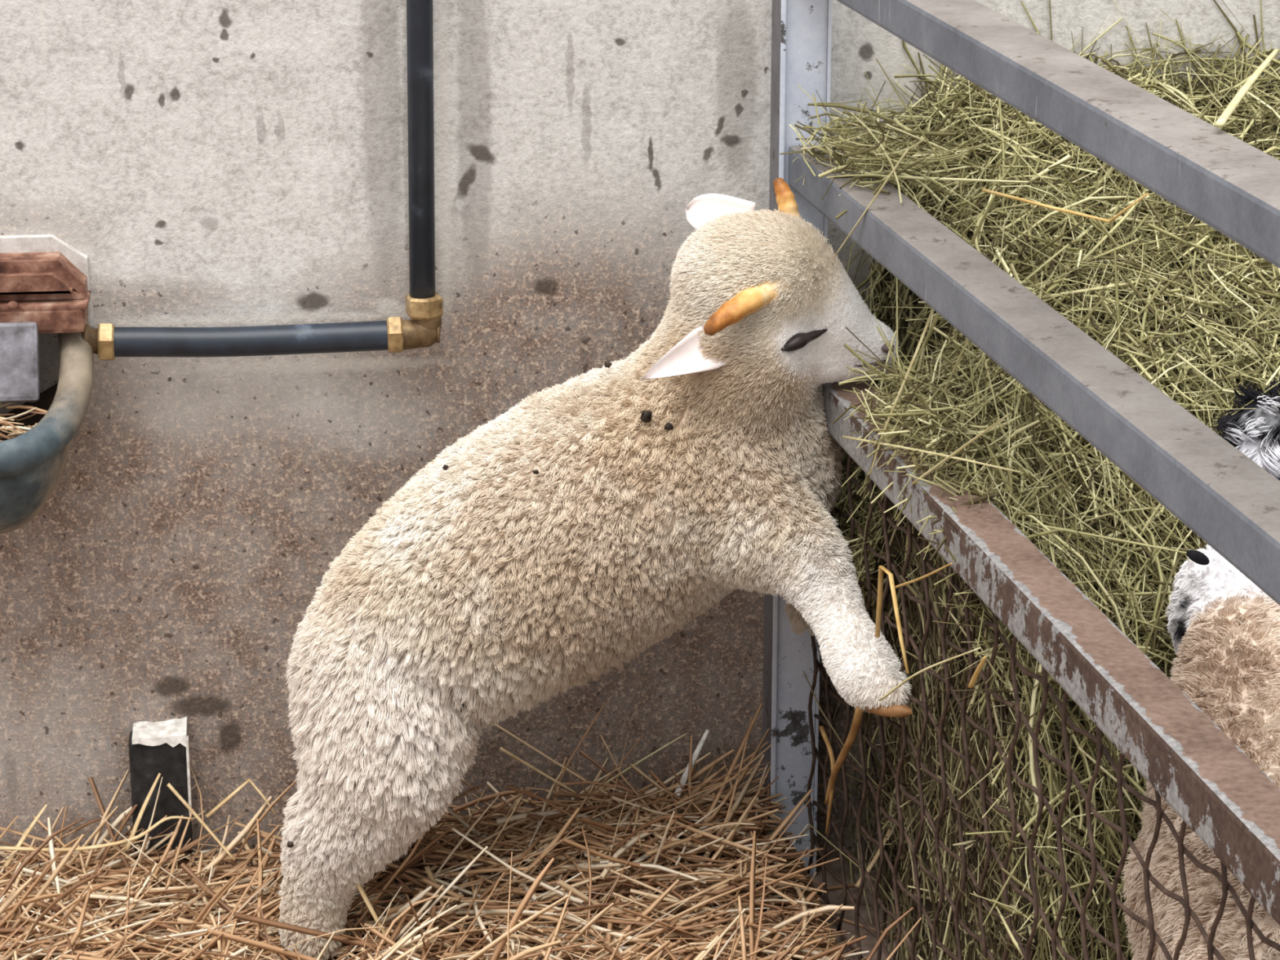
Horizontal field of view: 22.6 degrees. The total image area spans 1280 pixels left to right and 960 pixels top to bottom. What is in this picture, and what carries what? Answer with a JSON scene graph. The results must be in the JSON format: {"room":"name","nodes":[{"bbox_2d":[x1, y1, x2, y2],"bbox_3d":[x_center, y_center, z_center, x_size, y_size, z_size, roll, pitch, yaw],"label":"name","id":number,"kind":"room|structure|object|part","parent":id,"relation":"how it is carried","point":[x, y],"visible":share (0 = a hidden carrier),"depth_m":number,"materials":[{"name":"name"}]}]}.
{"room":"farm building","nodes":[
{"label":"farm building","id":0,"kind":"room"},
{"bbox_2d":[0,0,1279,866],"bbox_3d":[0.193,-0.694,3.312,4.400,2.500,0.120,-2,18,-6],"label":"wall","id":1,"kind":"structure","parent":0,"point":[211,163],"depth_m":3.36,"materials":[{"name":"concrete"}]},
{"bbox_2d":[0,234,93,534],"bbox_3d":[-0.675,-0.080,3.245,0.238,0.296,0.198,-2,18,-6],"label":"bowl","id":2,"kind":"object","parent":1,"relation":"attached to","point":[45,284],"visible":1,"depth_m":3.25,"materials":[{"name":"blue metal"}]},
{"bbox_3d":[-0.681,-0.118,3.247,0.140,0.077,0.041,-2,18,-6],"label":"tongue plate","id":3,"kind":"part","parent":2,"relation":"part of","materials":[{"name":"grey metal"}]},
{"bbox_2d":[0,402,47,441],"bbox_3d":[-0.643,-0.053,3.244,0.127,0.048,0.086,-2,18,-6],"label":"litter","id":4,"kind":"object","parent":2,"relation":"in","point":[17,430],"visible":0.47,"depth_m":3.24,"materials":[{"name":"beige plant"}]},
{"bbox_3d":[-0.686,-0.203,3.303,0.236,0.097,0.012,-2,18,-6],"label":"plate","id":5,"kind":"part","parent":2,"relation":"part of","materials":[{"name":"paint"}]},
{"bbox_2d":[82,0,443,359],"bbox_3d":[-0.386,-0.802,3.114,0.379,1.417,0.041,-2,18,-6],"label":"pipe","id":6,"kind":"object","parent":1,"relation":"attached to","point":[424,305],"visible":1,"depth_m":3.30,"materials":[{"name":"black plastic"}]},
{"bbox_2d":[808,849,919,959],"bbox_3d":[0.398,1.045,1.823,4.400,0.100,4.040,-2,18,-6],"label":"floor","id":7,"kind":"structure","parent":0,"point":[868,944],"depth_m":3.48,"materials":[{"name":"concrete"}]},
{"bbox_2d":[0,702,921,959],"bbox_3d":[-0.324,0.475,3.065,1.378,0.223,0.949,-2,18,-6],"label":"bedding","id":8,"kind":"object","parent":7,"relation":"on","point":[652,877],"visible":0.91,"depth_m":3.35,"materials":[{"name":"beige plant"}]},
{"bbox_2d":[3,804,47,867],"bbox_3d":[-0.655,0.380,3.414,0.006,0.054,0.061,16,24,40],"label":"stalk","id":9,"kind":"object","parent":8,"relation":"on","point":[6,864],"visible":1,"depth_m":3.41,"materials":[{"name":"beige plant"}]},
{"bbox_2d":[0,815,193,852],"bbox_3d":[-0.578,0.379,3.404,0.205,0.030,0.016,-3,18,-9],"label":"stalk","id":10,"kind":"object","parent":8,"relation":"on","point":[132,838],"visible":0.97,"depth_m":3.40,"materials":[{"name":"beige plant"}]},
{"bbox_2d":[124,773,160,850],"bbox_3d":[-0.533,0.355,3.429,0.007,0.074,0.053,14,23,37],"label":"stalk","id":11,"kind":"object","parent":8,"relation":"on","point":[147,799],"visible":1,"depth_m":3.43,"materials":[{"name":"beige plant"}]},
{"bbox_2d":[128,716,192,867],"bbox_3d":[-0.520,0.356,3.486,0.064,0.194,0.037,-2,18,-6],"label":"post","id":12,"kind":"object","parent":8,"relation":"on","point":[162,747],"visible":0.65,"depth_m":3.46,"materials":[{"name":"black paint"}]},
{"bbox_2d":[166,782,235,860],"bbox_3d":[-0.469,0.365,3.435,0.082,0.076,0.013,7,19,22],"label":"stalk","id":13,"kind":"object","parent":8,"relation":"on","point":[170,786],"visible":1,"depth_m":3.44,"materials":[{"name":"beige plant"}]},
{"bbox_2d":[205,778,276,817],"bbox_3d":[-0.431,0.344,3.457,0.076,0.038,0.020,-2,18,-6],"label":"stalk","id":14,"kind":"object","parent":8,"relation":"on","point":[225,800],"visible":1,"depth_m":3.46,"materials":[{"name":"beige plant"}]},
{"bbox_2d":[355,883,391,946],"bbox_3d":[-0.273,0.441,3.265,0.048,0.084,0.007,7,19,21],"label":"stalk","id":15,"kind":"object","parent":8,"relation":"on","point":[360,887],"visible":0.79,"depth_m":3.26,"materials":[{"name":"beige plant"}]},
{"bbox_2d":[424,866,453,932],"bbox_3d":[-0.208,0.443,3.337,0.006,0.072,0.050,-15,23,-38],"label":"stalk","id":16,"kind":"object","parent":8,"relation":"on","point":[428,869],"visible":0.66,"depth_m":3.34,"materials":[{"name":"brown plant"}]},
{"bbox_2d":[499,746,577,793],"bbox_3d":[-0.110,0.314,3.472,0.087,0.046,0.009,4,18,13],"label":"stalk","id":17,"kind":"object","parent":8,"relation":"on","point":[501,748],"visible":1,"depth_m":3.47,"materials":[{"name":"brown plant"}]},
{"bbox_2d":[278,177,913,959],"bbox_3d":[-0.022,0.096,3.252,0.650,0.811,0.343,4,18,12],"label":"lamb","id":18,"kind":"object","parent":8,"relation":"on","point":[575,530],"visible":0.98,"depth_m":3.15},
{"bbox_2d":[824,706,864,804],"bbox_3d":[0.204,0.275,3.183,0.010,0.178,0.177,-2,18,-6],"label":"stalk","id":19,"kind":"object","parent":18,"relation":"hanging from","point":[858,714],"visible":1,"depth_m":3.17,"materials":[{"name":"brown plant"}]},
{"bbox_2d":[600,733,686,786],"bbox_3d":[0.003,0.307,3.518,0.107,0.044,0.005,-9,20,-26],"label":"stalk","id":20,"kind":"object","parent":8,"relation":"on","point":[667,744],"visible":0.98,"depth_m":3.52,"materials":[{"name":"brown plant"}]},
{"bbox_2d":[671,728,709,803],"bbox_3d":[0.055,0.315,3.515,0.008,0.071,0.061,14,23,37],"label":"stalk","id":21,"kind":"object","parent":8,"relation":"on","point":[684,778],"visible":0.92,"depth_m":3.52,"materials":[{"name":"white plant"}]},
{"bbox_2d":[854,822,893,888],"bbox_3d":[0.248,0.392,3.360,0.006,0.058,0.063,17,24,42],"label":"stalk","id":22,"kind":"object","parent":8,"relation":"on","point":[875,858],"visible":0.62,"depth_m":3.36,"materials":[{"name":"plant"}]},
{"bbox_2d":[761,0,1279,959],"bbox_3d":[0.407,-0.092,2.257,0.072,1.800,2.299,-4,18,-12],"label":"fence","id":23,"kind":"object","parent":7,"relation":"on","point":[1229,184],"visible":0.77,"depth_m":2.60,"materials":[{"name":"grey metal"}]},
{"bbox_3d":[0.166,-0.425,3.294,0.053,1.800,0.064,-2,18,-6],"label":"post","id":24,"kind":"part","parent":23,"relation":"part of","materials":[{"name":"grey metal"}]},
{"bbox_2d":[834,148,909,257],"bbox_3d":[0.213,-0.260,3.022,0.015,0.122,0.098,-14,23,-38],"label":"stalk","id":25,"kind":"object","parent":23,"relation":"on","point":[907,149],"visible":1,"depth_m":3.00,"materials":[{"name":"green plant"}]},
{"bbox_2d":[841,435,1021,472],"bbox_3d":[0.255,-0.024,2.903,0.012,0.089,0.406,-6,19,-17],"label":"stalk","id":26,"kind":"object","parent":23,"relation":"on","point":[843,436],"visible":1,"depth_m":2.87,"materials":[{"name":"green plant"}]},
{"bbox_2d":[911,412,1011,484],"bbox_3d":[0.282,-0.027,2.807,0.005,0.109,0.156,-9,20,-25],"label":"stalk","id":27,"kind":"object","parent":23,"relation":"on","point":[962,447],"visible":1,"depth_m":2.81,"materials":[{"name":"green plant"}]},
{"bbox_2d":[967,656,986,688],"bbox_3d":[0.289,0.165,2.749,0.006,0.041,0.033,-4,18,-13],"label":"stalk","id":28,"kind":"object","parent":23,"relation":"attached to","point":[975,677],"visible":1,"depth_m":2.75,"materials":[{"name":"beige plant"}]},
{"bbox_3d":[0.409,0.009,2.260,0.283,0.043,2.231,-2,18,-6],"label":"rail","id":29,"kind":"part","parent":23,"relation":"part of","materials":[{"name":"grey metal"}]},
{"bbox_3d":[0.409,0.501,2.390,0.231,0.564,2.179,-2,18,-6],"label":"wire panel","id":30,"kind":"part","parent":23,"relation":"part of","materials":[{"name":"brown metal"}]},
{"bbox_3d":[0.407,0.212,2.325,0.050,0.046,2.238,-4,18,-11],"label":"rail","id":31,"kind":"part","parent":23,"relation":"part of","materials":[{"name":"brown metal"}]},
{"bbox_3d":[0.413,-0.198,2.195,0.062,0.039,2.238,-4,18,-11],"label":"rail","id":32,"kind":"part","parent":23,"relation":"part of","materials":[{"name":"grey metal"}]},
{"bbox_2d":[1214,48,1279,128],"bbox_3d":[0.452,-0.294,2.387,0.010,0.016,0.246,6,19,19],"label":"stalk","id":33,"kind":"object","parent":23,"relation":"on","point":[1227,113],"visible":1,"depth_m":2.38,"materials":[{"name":"beige plant"}]},
{"bbox_2d":[779,0,1279,959],"bbox_3d":[0.818,0.070,2.960,1.278,1.065,1.140,-2,18,-6],"label":"hay","id":34,"kind":"object","parent":7,"relation":"on","point":[1191,309],"visible":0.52,"depth_m":3.04},
{"bbox_2d":[818,725,835,833],"bbox_3d":[0.192,0.312,3.291,0.005,0.109,0.051,-4,18,-11],"label":"stalk","id":35,"kind":"object","parent":34,"relation":"on","point":[824,734],"visible":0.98,"depth_m":3.28,"materials":[{"name":"brown plant"}]},
{"bbox_2d":[874,565,909,673],"bbox_3d":[0.234,0.125,2.995,0.011,0.085,0.105,-3,18,-11],"label":"stalk","id":36,"kind":"object","parent":34,"relation":"on","point":[881,568],"visible":1,"depth_m":2.97,"materials":[{"name":"yellow plant"}]},
{"bbox_2d":[869,308,933,475],"bbox_3d":[0.237,-0.080,2.965,0.075,0.179,0.021,17,24,42],"label":"stalk","id":37,"kind":"object","parent":34,"relation":"hanging from","point":[932,309],"visible":0.91,"depth_m":2.94,"materials":[{"name":"green plant"}]},
{"bbox_2d":[894,562,952,588],"bbox_3d":[0.254,0.087,2.895,0.005,0.086,0.177,-4,18,-11],"label":"stalk","id":38,"kind":"object","parent":34,"relation":"on","point":[951,563],"visible":1,"depth_m":2.88,"materials":[{"name":"brown plant"}]},
{"bbox_2d":[878,647,981,701],"bbox_3d":[0.257,0.170,2.805,0.012,0.093,0.135,-12,21,-33],"label":"stalk","id":39,"kind":"object","parent":34,"relation":"on","point":[974,650],"visible":1,"depth_m":2.82,"materials":[{"name":"plant"}]},
{"bbox_2d":[982,188,1148,222],"bbox_3d":[0.395,-0.266,2.977,0.017,0.037,0.200,-14,23,-37],"label":"stalk","id":40,"kind":"object","parent":34,"relation":"on","point":[985,190],"visible":1,"depth_m":2.99,"materials":[{"name":"yellow plant"}]},
{"bbox_2d":[1121,544,1279,959],"bbox_3d":[0.507,0.435,2.562,0.199,0.585,0.762,0,18,0],"label":"sheep","id":41,"kind":"object","parent":7,"relation":"on","point":[1224,630],"visible":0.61,"depth_m":2.60},
{"bbox_2d":[1209,374,1279,481],"bbox_3d":[0.763,0.250,3.014,0.451,0.666,0.254,-2,18,-6],"label":"sheep","id":42,"kind":"object","parent":7,"relation":"on","point":[1252,432],"visible":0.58,"depth_m":2.92}
]}

